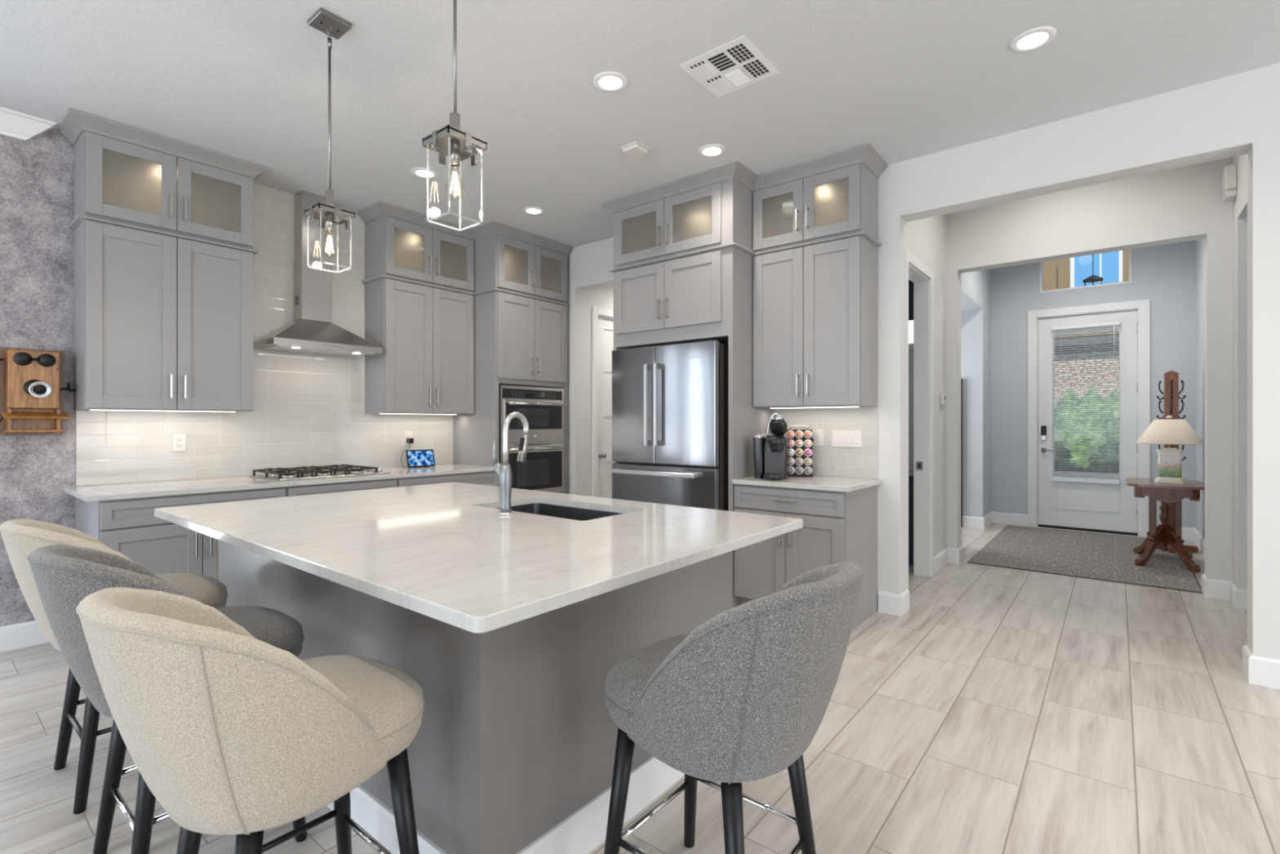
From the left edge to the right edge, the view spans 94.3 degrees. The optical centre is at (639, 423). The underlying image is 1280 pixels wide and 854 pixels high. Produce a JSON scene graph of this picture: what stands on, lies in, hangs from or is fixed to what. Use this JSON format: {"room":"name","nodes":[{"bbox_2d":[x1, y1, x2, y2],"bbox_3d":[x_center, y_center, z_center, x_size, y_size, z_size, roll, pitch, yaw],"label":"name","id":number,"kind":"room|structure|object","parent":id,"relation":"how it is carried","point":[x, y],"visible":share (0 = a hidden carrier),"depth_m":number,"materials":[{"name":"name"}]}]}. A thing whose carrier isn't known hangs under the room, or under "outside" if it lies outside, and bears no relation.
{"room":"kitchen","nodes":[
{"label":"kitchen","id":0,"kind":"room"},
{"bbox_2d":[0,128,444,626],"bbox_3d":[-3.997,-0.235,3.057,0.120,3.070,8.960,0,0,39],"label":"wall","id":1,"kind":"structure","parent":0,"point":[37,172],"depth_m":3.50,"materials":[{"name":"paper"}]},
{"bbox_2d":[0,620,49,651],"bbox_3d":[-5.038,1.230,1.652,0.016,0.140,5.065,0,0,39],"label":"baseboard","id":2,"kind":"structure","parent":1,"relation":"attached to","point":[19,635],"depth_m":3.44,"materials":[{"name":"white"}]},
{"bbox_2d":[0,106,57,140],"bbox_3d":[-5.032,-1.710,1.592,0.100,0.120,4.980,0,0,39],"label":"trim","id":3,"kind":"structure","parent":1,"relation":"attached to","point":[14,124],"depth_m":3.42,"materials":[{"name":"white"}]},
{"bbox_2d":[0,346,75,435],"bbox_3d":[-3.478,-0.182,3.409,0.246,0.505,0.361,0,0,39],"label":"wall telephone","id":4,"kind":"object","parent":1,"relation":"attached to","point":[32,388],"visible":1,"depth_m":3.39,"materials":[{"name":"brown wood"}]},
{"bbox_2d":[2,411,69,418],"bbox_3d":[-3.458,-0.046,3.403,0.088,0.037,0.265,0,0,39],"label":"shelf","id":5,"kind":"object","parent":4,"relation":"attached to","point":[8,415],"depth_m":3.39,"materials":[{"name":"brown wood"}]},
{"bbox_2d":[58,107,268,412],"bbox_3d":[-3.033,-0.923,3.836,0.389,1.692,0.998,0,0,39],"label":"upper cabinet","id":6,"kind":"object","parent":1,"relation":"attached to","point":[162,226],"visible":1,"depth_m":3.67,"materials":[{"name":"grey paint"}]},
{"bbox_2d":[75,183,453,486],"bbox_3d":[-2.622,-0.692,4.665,0.008,2.156,2.646,0,0,39],"label":"tile backsplash","id":7,"kind":"structure","parent":1,"relation":"attached to","point":[309,408],"depth_m":4.51,"materials":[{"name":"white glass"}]},
{"bbox_2d":[172,433,186,451],"bbox_3d":[-3.125,0.130,4.026,0.009,0.119,0.075,0,0,39],"label":"wall outlet","id":8,"kind":"object","parent":7,"relation":"attached to","point":[179,440],"visible":1,"depth_m":4.02,"materials":[{"name":"white plastic"}]},
{"bbox_2d":[404,431,411,444],"bbox_3d":[-2.081,0.135,5.325,0.009,0.119,0.075,0,0,39],"label":"wall outlet","id":9,"kind":"object","parent":7,"relation":"attached to","point":[406,434],"visible":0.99,"depth_m":5.32,"materials":[{"name":"white plastic"}]},
{"bbox_2d":[400,437,413,466],"bbox_3d":[-2.056,0.257,5.264,0.072,0.253,0.152,0,0,6],"label":"power adapter","id":10,"kind":"object","parent":9,"relation":"attached to","point":[410,440],"visible":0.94,"depth_m":5.29,"materials":[{"name":"black plastic"}]},
{"bbox_2d":[253,190,382,357],"bbox_3d":[-2.453,-1.157,4.552,0.397,1.224,0.780,0,0,39],"label":"range hood","id":11,"kind":"object","parent":1,"relation":"attached to","point":[312,330],"visible":1,"depth_m":4.54,"materials":[{"name":"silver metal"}]},
{"bbox_2d":[357,201,474,414],"bbox_3d":[-1.929,-0.924,5.209,0.389,1.690,0.926,0,0,39],"label":"upper cabinet","id":12,"kind":"object","parent":1,"relation":"attached to","point":[419,281],"visible":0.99,"depth_m":5.04,"materials":[{"name":"grey paint"}]},
{"bbox_2d":[586,285,613,496],"bbox_3d":[-0.064,-0.235,6.786,0.120,3.070,1.700,0,0,39],"label":"wall","id":13,"kind":"structure","parent":0,"point":[602,297],"depth_m":6.13,"materials":[{"name":"white paint"}]},
{"bbox_2d":[592,306,613,498],"bbox_3d":[-0.236,0.043,6.539,0.161,2.515,0.930,0,0,39],"label":"door","id":14,"kind":"structure","parent":13,"relation":"in","point":[602,326],"depth_m":6.30,"materials":[{"name":"white wood"}]},
{"bbox_2d":[0,0,1279,247],"bbox_3d":[-0.308,-1.820,0.016,9.700,0.100,8.840,0,0,39],"label":"ceiling","id":15,"kind":"structure","parent":0,"point":[247,80],"depth_m":3.01,"materials":[{"name":"white paint"}]},
{"bbox_2d":[303,8,355,273],"bbox_3d":[-1.368,-1.227,2.616,0.176,1.084,0.176,0,0,39],"label":"pendant light","id":16,"kind":"object","parent":15,"relation":"hanging from","point":[327,214],"visible":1,"depth_m":2.61,"materials":[{"name":"silver metal"}]},
{"bbox_2d":[324,212,333,231],"bbox_3d":[-1.368,-0.887,2.616,0.034,0.075,0.034,0,0,39],"label":"socket","id":17,"kind":"object","parent":16,"relation":"attached to","point":[329,216],"depth_m":2.61,"materials":[{"name":"silver metal"}]},
{"bbox_2d":[410,167,438,178],"bbox_3d":[-1.522,-1.766,4.197,0.184,0.008,0.184,0,0,39],"label":"recessed light","id":18,"kind":"object","parent":15,"relation":"in","point":[421,172],"visible":0.94,"depth_m":4.19,"materials":[{"name":"white"}]},
{"bbox_2d":[422,0,487,231],"bbox_3d":[-0.631,-1.227,2.025,0.176,1.084,0.176,0,0,39],"label":"pendant light","id":19,"kind":"object","parent":15,"relation":"hanging from","point":[459,145],"visible":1,"depth_m":2.02,"materials":[{"name":"silver metal"}]},
{"bbox_2d":[450,141,460,167],"bbox_3d":[-0.631,-0.917,2.025,0.034,0.075,0.034,0,0,39],"label":"socket","id":20,"kind":"object","parent":19,"relation":"attached to","point":[455,145],"depth_m":2.01,"materials":[{"name":"silver metal"}]},
{"bbox_2d":[522,206,544,214],"bbox_3d":[-0.885,-1.766,4.939,0.184,0.008,0.184,0,0,39],"label":"recessed light","id":21,"kind":"object","parent":15,"relation":"in","point":[529,210],"visible":1,"depth_m":4.93,"materials":[{"name":"white"}]},
{"bbox_2d":[592,71,628,92],"bbox_3d":[-0.153,-1.766,3.076,0.184,0.008,0.184,0,0,39],"label":"recessed light","id":22,"kind":"object","parent":15,"relation":"in","point":[608,81],"visible":1,"depth_m":3.07,"materials":[{"name":"white plastic"}]},
{"bbox_2d":[620,140,649,158],"bbox_3d":[-0.031,-1.752,3.808,0.140,0.036,0.140,0,0,39],"label":"ceiling sensor","id":23,"kind":"object","parent":15,"relation":"attached to","point":[634,149],"visible":1,"depth_m":3.78,"materials":[{"name":"white plastic"}]},
{"bbox_2d":[697,143,726,157],"bbox_3d":[0.467,-1.766,3.853,0.184,0.008,0.184,0,0,39],"label":"recessed light","id":24,"kind":"object","parent":15,"relation":"in","point":[713,150],"visible":1,"depth_m":3.85,"materials":[{"name":"white"}]},
{"bbox_2d":[679,35,780,97],"bbox_3d":[0.449,-1.763,2.964,0.366,0.013,0.366,0,0,39],"label":"ceiling vent","id":25,"kind":"object","parent":15,"relation":"in","point":[736,64],"visible":1,"depth_m":2.95,"materials":[{"name":"white"}]},
{"bbox_2d":[1008,26,1057,52],"bbox_3d":[1.810,-1.766,2.737,0.184,0.008,0.184,0,0,39],"label":"recessed light","id":26,"kind":"object","parent":15,"relation":"in","point":[1034,38],"visible":1,"depth_m":2.73,"materials":[{"name":"white plastic"}]},
{"bbox_2d":[0,522,1279,853],"bbox_3d":[1.214,1.325,1.911,9.700,0.050,13.700,0,0,39],"label":"floor","id":27,"kind":"structure","parent":0,"point":[1006,710],"depth_m":2.40,"materials":[{"name":"tile"}]},
{"bbox_2d":[0,518,227,813],"bbox_3d":[-1.943,0.817,2.228,0.524,0.966,0.635,0,0,39],"label":"bar stool","id":28,"kind":"object","parent":27,"relation":"on","point":[20,537],"visible":0.27,"depth_m":2.01,"materials":[{"name":"beige fabric"}]},
{"bbox_2d":[26,544,306,853],"bbox_3d":[-1.381,0.817,1.777,0.524,0.966,0.635,0,0,39],"label":"bar stool","id":29,"kind":"object","parent":27,"relation":"on","point":[64,575],"visible":0.4,"depth_m":1.56,"materials":[{"name":"grey fabric"}]},
{"bbox_2d":[75,486,285,580],"bbox_3d":[-2.878,0.858,3.765,0.732,0.884,0.929,0,0,39],"label":"base cabinet","id":30,"kind":"object","parent":27,"relation":"on","point":[130,527],"visible":0.41,"depth_m":3.41,"materials":[{"name":"grey paint"}]},
{"bbox_2d":[63,463,494,502],"bbox_3d":[-2.363,0.401,4.421,0.715,0.030,2.703,0,0,39],"label":"countertop","id":31,"kind":"structure","parent":30,"relation":"on","point":[150,489],"depth_m":3.80,"materials":[{"name":"white stone"}]},
{"bbox_2d":[249,464,391,480],"bbox_3d":[-2.381,0.354,4.453,0.510,0.062,0.800,0,0,39],"label":"cooktop","id":32,"kind":"object","parent":31,"relation":"in","point":[307,473],"visible":1,"depth_m":4.32,"materials":[{"name":"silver metal"}]},
{"bbox_2d":[405,448,435,467],"bbox_3d":[-1.945,0.309,5.237,0.096,0.154,0.250,0,0,45],"label":"smart display","id":33,"kind":"object","parent":31,"relation":"on","point":[415,458],"visible":1,"depth_m":5.21,"materials":[{"name":"blue glass"}]},
{"bbox_2d":[75,586,424,853],"bbox_3d":[-0.836,0.817,1.339,0.524,0.966,0.635,0,0,39],"label":"bar stool","id":34,"kind":"object","parent":27,"relation":"on","point":[231,731],"visible":1,"depth_m":1.12,"materials":[{"name":"beige fabric"}]},
{"bbox_2d":[285,478,396,496],"bbox_3d":[-2.345,0.858,4.429,0.732,0.884,0.770,0,0,39],"label":"base cabinet","id":35,"kind":"object","parent":27,"relation":"on","point":[294,491],"visible":0.14,"depth_m":4.18,"materials":[{"name":"grey paint"}]},
{"bbox_2d":[395,471,497,486],"bbox_3d":[-1.806,0.858,5.100,0.732,0.884,0.948,0,0,39],"label":"base cabinet","id":36,"kind":"object","parent":27,"relation":"on","point":[487,477],"visible":0.11,"depth_m":4.93,"materials":[{"name":"grey paint"}]},
{"bbox_2d":[217,539,731,853],"bbox_3d":[-0.781,0.859,2.626,2.013,0.882,1.301,0,0,39],"label":"kitchen island","id":37,"kind":"object","parent":27,"relation":"on","point":[513,748],"visible":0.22,"depth_m":1.74,"materials":[{"name":"grey paint"}]},
{"bbox_2d":[154,481,803,632],"bbox_3d":[-0.772,0.402,2.548,2.425,0.032,1.574,0,0,39],"label":"island countertop","id":38,"kind":"structure","parent":37,"relation":"on","point":[445,552],"depth_m":1.98,"materials":[{"name":"white stone"}]},
{"bbox_2d":[491,411,528,515],"bbox_3d":[-0.557,0.168,2.566,0.105,0.436,0.152,0,0,39],"label":"faucet","id":39,"kind":"object","parent":38,"relation":"on","point":[503,471],"visible":1,"depth_m":2.50,"materials":[{"name":"silver metal"}]},
{"bbox_2d":[496,502,622,520],"bbox_3d":[-0.384,0.527,2.739,0.780,0.218,0.450,0,0,39],"label":"sink","id":40,"kind":"object","parent":38,"relation":"in","point":[553,510],"visible":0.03,"depth_m":3.01,"materials":[{"name":"grey metal"}]},
{"bbox_2d":[453,221,572,493],"bbox_3d":[-1.255,-0.234,5.799,0.716,3.069,0.961,0,0,39],"label":"tall cabinet","id":41,"kind":"object","parent":27,"relation":"on","point":[521,291],"visible":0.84,"depth_m":5.48,"materials":[{"name":"grey paint"}]},
{"bbox_2d":[498,384,565,493],"bbox_3d":[-1.175,0.182,5.761,0.592,1.055,0.778,0,0,39],"label":"double oven","id":42,"kind":"object","parent":41,"relation":"in","point":[542,470],"visible":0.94,"depth_m":5.62,"materials":[{"name":"silver metal"}]},
{"bbox_2d":[611,339,728,511],"bbox_3d":[0.352,0.364,4.616,0.946,1.872,0.782,0,0,39],"label":"refrigerator","id":43,"kind":"object","parent":27,"relation":"on","point":[670,402],"visible":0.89,"depth_m":4.29,"materials":[{"name":"grey metal"}]},
{"bbox_2d":[601,161,773,608],"bbox_3d":[0.392,-0.234,4.669,1.234,3.069,0.707,0,0,39],"label":"tall cabinet","id":44,"kind":"object","parent":27,"relation":"on","point":[682,270],"visible":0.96,"depth_m":4.30,"materials":[{"name":"grey paint"}]},
{"bbox_2d":[603,561,864,853],"bbox_3d":[0.233,0.817,1.512,0.635,0.966,0.524,0,0,39],"label":"bar stool","id":45,"kind":"object","parent":27,"relation":"on","point":[740,697],"visible":1,"depth_m":1.29,"materials":[{"name":"grey fabric"}]},
{"bbox_2d":[733,484,877,631],"bbox_3d":[1.134,0.858,4.094,0.775,0.884,0.672,0,0,39],"label":"base cabinet","id":46,"kind":"object","parent":27,"relation":"on","point":[838,526],"visible":0.65,"depth_m":3.87,"materials":[{"name":"grey paint"}]},
{"bbox_2d":[732,475,882,492],"bbox_3d":[1.152,0.401,4.093,0.806,0.030,0.654,0,0,39],"label":"countertop","id":47,"kind":"structure","parent":46,"relation":"on","point":[815,482],"depth_m":3.90,"materials":[{"name":"white stone"}]},
{"bbox_2d":[752,412,789,480],"bbox_3d":[0.909,0.153,4.141,0.231,0.465,0.263,0,0,24],"label":"coffee maker","id":48,"kind":"object","parent":47,"relation":"on","point":[771,452],"visible":1,"depth_m":4.11,"materials":[{"name":"black plastic"}]},
{"bbox_2d":[763,472,783,480],"bbox_3d":[0.914,0.365,4.069,0.137,0.041,0.137,0,0,24],"label":"drip tray","id":49,"kind":"object","parent":48,"relation":"on","point":[766,476],"depth_m":4.02,"materials":[{"name":"black plastic"}]},
{"bbox_2d":[786,425,813,476],"bbox_3d":[1.167,0.200,4.352,0.192,0.371,0.129,0,0,15],"label":"rack","id":50,"kind":"object","parent":47,"relation":"on","point":[794,438],"visible":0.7,"depth_m":4.30,"materials":[{"name":"black metal"}]},
{"bbox_2d":[786,430,795,438],"bbox_3d":[1.095,0.079,4.316,0.060,0.060,0.005,0,0,15],"label":"pod","id":51,"kind":"object","parent":50,"relation":"in","point":[790,433],"visible":0.97,"depth_m":4.31,"materials":[{"name":"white plastic"}]},
{"bbox_2d":[789,457,795,465],"bbox_3d":[1.095,0.276,4.316,0.060,0.060,0.005,0,0,15],"label":"pod","id":52,"kind":"object","parent":50,"relation":"in","point":[792,460],"visible":0.62,"depth_m":4.31,"materials":[{"name":"white plastic"}]},
{"bbox_2d":[789,448,795,456],"bbox_3d":[1.095,0.210,4.316,0.060,0.060,0.005,0,0,15],"label":"pod","id":53,"kind":"object","parent":50,"relation":"in","point":[792,451],"visible":0.65,"depth_m":4.31,"materials":[{"name":"white plastic"}]},
{"bbox_2d":[789,439,795,447],"bbox_3d":[1.095,0.144,4.316,0.060,0.060,0.005,0,0,15],"label":"pod","id":54,"kind":"object","parent":50,"relation":"in","point":[792,442],"visible":0.69,"depth_m":4.31,"materials":[{"name":"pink plastic"}]},
{"bbox_2d":[795,466,803,474],"bbox_3d":[1.153,0.341,4.301,0.060,0.060,0.005,0,0,15],"label":"pod","id":55,"kind":"object","parent":50,"relation":"in","point":[798,470],"visible":1,"depth_m":4.30,"materials":[{"name":"white plastic"}]},
{"bbox_2d":[795,457,803,465],"bbox_3d":[1.153,0.276,4.301,0.060,0.060,0.005,0,0,15],"label":"pod","id":56,"kind":"object","parent":50,"relation":"in","point":[798,461],"visible":1,"depth_m":4.30,"materials":[{"name":"white plastic"}]},
{"bbox_2d":[795,448,803,456],"bbox_3d":[1.153,0.210,4.301,0.060,0.060,0.005,0,0,15],"label":"pod","id":57,"kind":"object","parent":50,"relation":"in","point":[799,452],"visible":1,"depth_m":4.30,"materials":[{"name":"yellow plastic"}]},
{"bbox_2d":[795,439,803,447],"bbox_3d":[1.153,0.144,4.301,0.060,0.060,0.005,0,0,15],"label":"pod","id":58,"kind":"object","parent":50,"relation":"in","point":[798,442],"visible":1,"depth_m":4.30,"materials":[{"name":"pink plastic"}]},
{"bbox_2d":[795,430,803,438],"bbox_3d":[1.153,0.079,4.301,0.060,0.060,0.005,0,0,15],"label":"pod","id":59,"kind":"object","parent":50,"relation":"in","point":[798,433],"visible":1,"depth_m":4.30,"materials":[{"name":"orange plastic"}]},
{"bbox_2d":[803,466,812,475],"bbox_3d":[1.212,0.341,4.285,0.060,0.060,0.005,0,0,15],"label":"pod","id":60,"kind":"object","parent":50,"relation":"in","point":[807,470],"visible":1,"depth_m":4.28,"materials":[{"name":"white plastic"}]},
{"bbox_2d":[804,457,812,465],"bbox_3d":[1.212,0.276,4.285,0.060,0.060,0.005,0,0,15],"label":"pod","id":61,"kind":"object","parent":50,"relation":"in","point":[807,461],"visible":1,"depth_m":4.28,"materials":[{"name":"white plastic"}]},
{"bbox_2d":[804,448,812,456],"bbox_3d":[1.212,0.210,4.285,0.060,0.060,0.005,0,0,15],"label":"pod","id":62,"kind":"object","parent":50,"relation":"in","point":[807,452],"visible":1,"depth_m":4.28,"materials":[{"name":"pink plastic"}]},
{"bbox_2d":[804,439,812,447],"bbox_3d":[1.212,0.144,4.285,0.060,0.060,0.005,0,0,15],"label":"pod","id":63,"kind":"object","parent":50,"relation":"in","point":[807,443],"visible":1,"depth_m":4.28,"materials":[{"name":"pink plastic"}]},
{"bbox_2d":[804,430,812,438],"bbox_3d":[1.212,0.079,4.285,0.060,0.060,0.005,0,0,15],"label":"pod","id":64,"kind":"object","parent":50,"relation":"in","point":[807,433],"visible":1,"depth_m":4.28,"materials":[{"name":"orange plastic"}]},
{"bbox_2d":[908,470,913,565],"bbox_3d":[2.281,0.790,5.745,0.840,1.020,0.255,0,0,39],"label":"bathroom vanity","id":65,"kind":"object","parent":27,"relation":"on","point":[910,472],"visible":0.05,"depth_m":5.44,"materials":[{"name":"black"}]},
{"bbox_2d":[967,524,1202,593],"bbox_3d":[4.484,1.295,6.038,1.608,0.010,2.568,0,0,39],"label":"area rug","id":66,"kind":"object","parent":27,"relation":"on","point":[1089,555],"visible":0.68,"depth_m":5.69,"materials":[{"name":"grey carpet"}]},
{"bbox_2d":[1125,477,1204,572],"bbox_3d":[4.878,0.916,5.522,0.550,0.743,0.860,0,0,39],"label":"table","id":67,"kind":"object","parent":66,"relation":"on","point":[1163,534],"visible":0.99,"depth_m":5.37,"materials":[{"name":"brown wood"}]},
{"bbox_2d":[1135,415,1204,484],"bbox_3d":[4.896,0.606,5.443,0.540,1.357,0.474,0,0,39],"label":"table lamp","id":68,"kind":"object","parent":67,"relation":"on","point":[1170,432],"visible":0.9,"depth_m":5.38,"materials":[{"name":"beige fabric"}]},
{"bbox_2d":[1155,370,1198,553],"bbox_3d":[5.421,0.374,6.061,0.317,1.830,0.317,0,0,-6],"label":"coat rack","id":69,"kind":"object","parent":66,"relation":"on","point":[1171,397],"visible":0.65,"depth_m":6.01,"materials":[{"name":"brown wood"}]},
{"bbox_2d":[908,350,913,471],"bbox_3d":[1.633,-0.075,5.442,1.530,2.750,1.710,0,0,39],"label":"wall","id":70,"kind":"structure","parent":0,"point":[910,352],"depth_m":5.67,"materials":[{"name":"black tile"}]},
{"bbox_2d":[908,280,913,350],"bbox_3d":[2.380,-1.070,5.820,0.820,0.740,0.025,0,0,39],"label":"window","id":71,"kind":"structure","parent":70,"relation":"in","point":[910,283],"depth_m":5.65,"materials":[{"name":"white"}]},
{"bbox_2d":[908,280,913,320],"bbox_3d":[2.378,-1.210,5.818,0.740,0.460,0.020,0,0,39],"label":"roller shade","id":72,"kind":"object","parent":71,"relation":"attached to","point":[910,283],"depth_m":5.65,"materials":[{"name":"black fabric"}]},
{"bbox_2d":[568,62,1279,659],"bbox_3d":[2.561,-0.560,3.484,9.570,3.720,0.160,0,0,39],"label":"wall","id":73,"kind":"structure","parent":0,"point":[1238,114],"depth_m":3.38,"materials":[{"name":"white paint"}]},
{"bbox_2d":[752,142,887,408],"bbox_3d":[1.242,-0.939,4.171,0.846,1.660,0.404,0,0,39],"label":"upper cabinet","id":74,"kind":"object","parent":73,"relation":"attached to","point":[815,242],"visible":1,"depth_m":4.03,"materials":[{"name":"grey paint"}]},
{"bbox_2d":[773,405,878,479],"bbox_3d":[1.345,0.133,4.353,0.780,0.505,0.008,0,0,39],"label":"tile backsplash","id":75,"kind":"structure","parent":73,"relation":"attached to","point":[862,462],"depth_m":4.27,"materials":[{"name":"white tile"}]},
{"bbox_2d":[812,429,823,445],"bbox_3d":[1.295,0.105,4.382,0.121,0.119,0.010,0,0,39],"label":"switch plate","id":76,"kind":"object","parent":75,"relation":"attached to","point":[817,434],"visible":0.58,"depth_m":4.37,"materials":[{"name":"white plastic"}]},
{"bbox_2d":[831,430,862,447],"bbox_3d":[1.476,0.110,4.236,0.210,0.118,0.009,0,0,39],"label":"switch plate","id":77,"kind":"object","parent":75,"relation":"attached to","point":[842,438],"visible":1,"depth_m":4.23,"materials":[{"name":"white plastic"}]},
{"bbox_2d":[840,434,845,443],"bbox_3d":[1.455,0.110,4.250,0.033,0.066,0.004,0,0,39],"label":"rocker switch","id":78,"kind":"object","parent":77,"relation":"attached to","point":[842,436],"depth_m":4.25,"materials":[{"name":"white plastic"}]},
{"bbox_2d":[847,434,852,443],"bbox_3d":[1.490,0.110,4.222,0.033,0.066,0.004,0,0,39],"label":"rocker switch","id":79,"kind":"object","parent":77,"relation":"attached to","point":[849,436],"depth_m":4.22,"materials":[{"name":"white plastic"}]},
{"bbox_2d":[853,434,858,443],"bbox_3d":[1.526,0.110,4.193,0.033,0.066,0.004,0,0,39],"label":"rocker switch","id":80,"kind":"object","parent":77,"relation":"attached to","point":[855,436],"depth_m":4.19,"materials":[{"name":"white plastic"}]},
{"bbox_2d":[878,589,1279,688],"bbox_3d":[3.996,1.230,2.487,5.685,0.140,0.436,0,0,39],"label":"baseboard","id":81,"kind":"structure","parent":73,"relation":"attached to","point":[1258,670],"depth_m":2.97,"materials":[{"name":"white wood"}]},
{"bbox_2d":[906,213,946,576],"bbox_3d":[2.281,-0.560,4.915,0.120,3.720,1.720,0,0,39],"label":"wall","id":82,"kind":"structure","parent":0,"point":[926,238],"depth_m":5.29,"materials":[{"name":"white paint"}]},
{"bbox_2d":[906,249,933,589],"bbox_3d":[2.191,0.000,4.788,0.138,2.600,0.870,0,0,39],"label":"door frame","id":83,"kind":"structure","parent":82,"relation":"in","point":[921,282],"depth_m":5.04,"materials":[{"name":"white wood"}]},
{"bbox_2d":[940,392,946,404],"bbox_3d":[2.741,-0.220,5.366,0.029,0.110,0.100,0,0,39],"label":"thermostat","id":84,"kind":"object","parent":82,"relation":"attached to","point":[943,395],"visible":1,"depth_m":5.33,"materials":[{"name":"white plastic"}]},
{"bbox_2d":[960,269,991,517],"bbox_3d":[3.653,-0.560,6.846,0.300,3.720,2.690,0,0,39],"label":"wall","id":85,"kind":"structure","parent":0,"point":[975,286],"depth_m":7.41,"materials":[{"name":"grey paint"}]},
{"bbox_2d":[960,378,962,527],"bbox_3d":[4.028,0.370,7.446,0.023,1.860,0.055,0,0,39],"label":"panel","id":86,"kind":"object","parent":85,"relation":"attached to","point":[961,379],"visible":0.6,"depth_m":7.43,"materials":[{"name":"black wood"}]},
{"bbox_2d":[933,511,1247,610],"bbox_3d":[4.247,1.230,5.901,2.410,0.140,3.420,0,0,39],"label":"baseboard","id":87,"kind":"structure","parent":85,"relation":"attached to","point":[1211,588],"depth_m":5.49,"materials":[{"name":"white"}]},
{"bbox_2d":[1043,249,1128,339],"bbox_3d":[5.949,-1.000,7.964,3.700,4.600,1.630,0,0,39],"label":"wall","id":88,"kind":"structure","parent":0,"point":[1056,273],"depth_m":8.66,"materials":[{"name":"brown paint"}]},
{"bbox_2d":[1070,250,1122,288],"bbox_3d":[6.468,-2.447,8.426,0.590,1.165,0.060,0,0,39],"label":"window","id":89,"kind":"structure","parent":88,"relation":"in","point":[1072,260],"depth_m":8.37,"materials":[{"name":"white"}]},
{"bbox_2d":[946,156,1232,581],"bbox_3d":[3.673,-0.560,5.003,2.180,3.720,0.160,0,0,39],"label":"wall","id":90,"kind":"structure","parent":0,"point":[1184,203],"depth_m":4.71,"materials":[{"name":"white paint"}]},
{"bbox_2d":[1082,254,1103,285],"bbox_3d":[6.037,-2.480,7.913,0.216,1.640,0.250,0,0,39],"label":"chandelier","id":91,"kind":"object","parent":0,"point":[1093,278],"visible":0.44,"depth_m":7.89,"materials":[{"name":"black metal"}]},
{"bbox_2d":[991,240,1195,528],"bbox_3d":[5.362,-0.560,7.289,2.410,3.720,0.140,0,0,39],"label":"wall","id":92,"kind":"structure","parent":0,"point":[1165,274],"depth_m":7.17,"materials":[{"name":"grey paint"}]},
{"bbox_2d":[1040,248,1131,293],"bbox_3d":[5.418,-1.880,7.243,0.885,0.480,0.140,0,0,39],"label":"window","id":93,"kind":"structure","parent":92,"relation":"in","point":[1042,291],"depth_m":7.21,"materials":[{"name":"white"}]},
{"bbox_2d":[1027,298,1150,536],"bbox_3d":[5.420,-0.062,7.218,1.180,2.725,0.177,0,0,39],"label":"door","id":94,"kind":"structure","parent":92,"relation":"in","point":[1105,508],"depth_m":7.15,"materials":[{"name":"white wood"}]},
{"bbox_2d":[1052,320,1119,484],"bbox_3d":[5.372,-0.242,7.169,0.655,1.915,0.044,0,0,39],"label":"window blind","id":95,"kind":"object","parent":94,"relation":"attached to","point":[1115,323],"visible":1,"depth_m":7.17,"materials":[{"name":"white plastic"}]},
{"bbox_2d":[1195,154,1247,589],"bbox_3d":[4.764,-0.560,4.748,0.160,3.720,4.570,0,0,39],"label":"wall","id":96,"kind":"structure","parent":0,"point":[1239,203],"depth_m":4.18,"materials":[{"name":"white paint"}]},
{"bbox_2d":[1222,164,1236,202],"bbox_3d":[4.236,-1.720,4.268,0.060,0.220,0.180,0,0,39],"label":"door chime","id":97,"kind":"object","parent":96,"relation":"attached to","point":[1229,173],"visible":1,"depth_m":4.21,"materials":[{"name":"white plastic"}]},
{"bbox_3d":[6.224,1.370,8.546,7.000,0.100,2.880,0,0,39],"label":"floor","id":98,"kind":"structure","parent":0,"visible":0},
{"bbox_2d":[1054,342,1119,472],"bbox_3d":[7.160,-0.165,9.551,2.720,2.970,0.060,0,0,39],"label":"screen frame","id":99,"kind":"object","parent":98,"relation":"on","point":[1110,343],"visible":0.07,"depth_m":9.51,"materials":[{"name":"black"}]},
{"label":"outside","id":100,"kind":"structure","parent":0,"visible":0},
{"bbox_3d":[14.335,1.450,21.835,35.000,0.100,28.000,0,0,39],"label":"lawn","id":101,"kind":"structure","parent":100,"visible":0},
{"bbox_2d":[1054,426,1094,472],"bbox_3d":[7.394,0.546,11.443,1.936,1.707,1.775,0,0,-16],"label":"bush","id":102,"kind":"object","parent":101,"relation":"on","point":[1055,426],"visible":0.06,"depth_m":10.84,"materials":[{"name":"green plant"}]},
{"bbox_2d":[1054,384,1119,473],"bbox_3d":[9.854,0.265,13.042,2.411,2.271,2.398,0,0,39],"label":"bush","id":103,"kind":"object","parent":101,"relation":"on","point":[1091,384],"visible":0.15,"depth_m":12.43,"materials":[{"name":"green plant"}]},
{"bbox_2d":[1054,334,1119,404],"bbox_3d":[16.910,-1.400,21.049,23.000,5.600,6.160,0,0,39],"label":"neighbor house","id":104,"kind":"structure","parent":101,"relation":"on","point":[1113,335],"depth_m":19.26,"materials":[{"name":"brick"}]},
{"bbox_2d":[1100,422,1119,474],"bbox_3d":[9.253,0.474,10.243,1.768,1.852,1.803,0,0,-12],"label":"bush","id":105,"kind":"object","parent":101,"relation":"on","point":[1116,422],"visible":0.03,"depth_m":10.71,"materials":[{"name":"green plant"}]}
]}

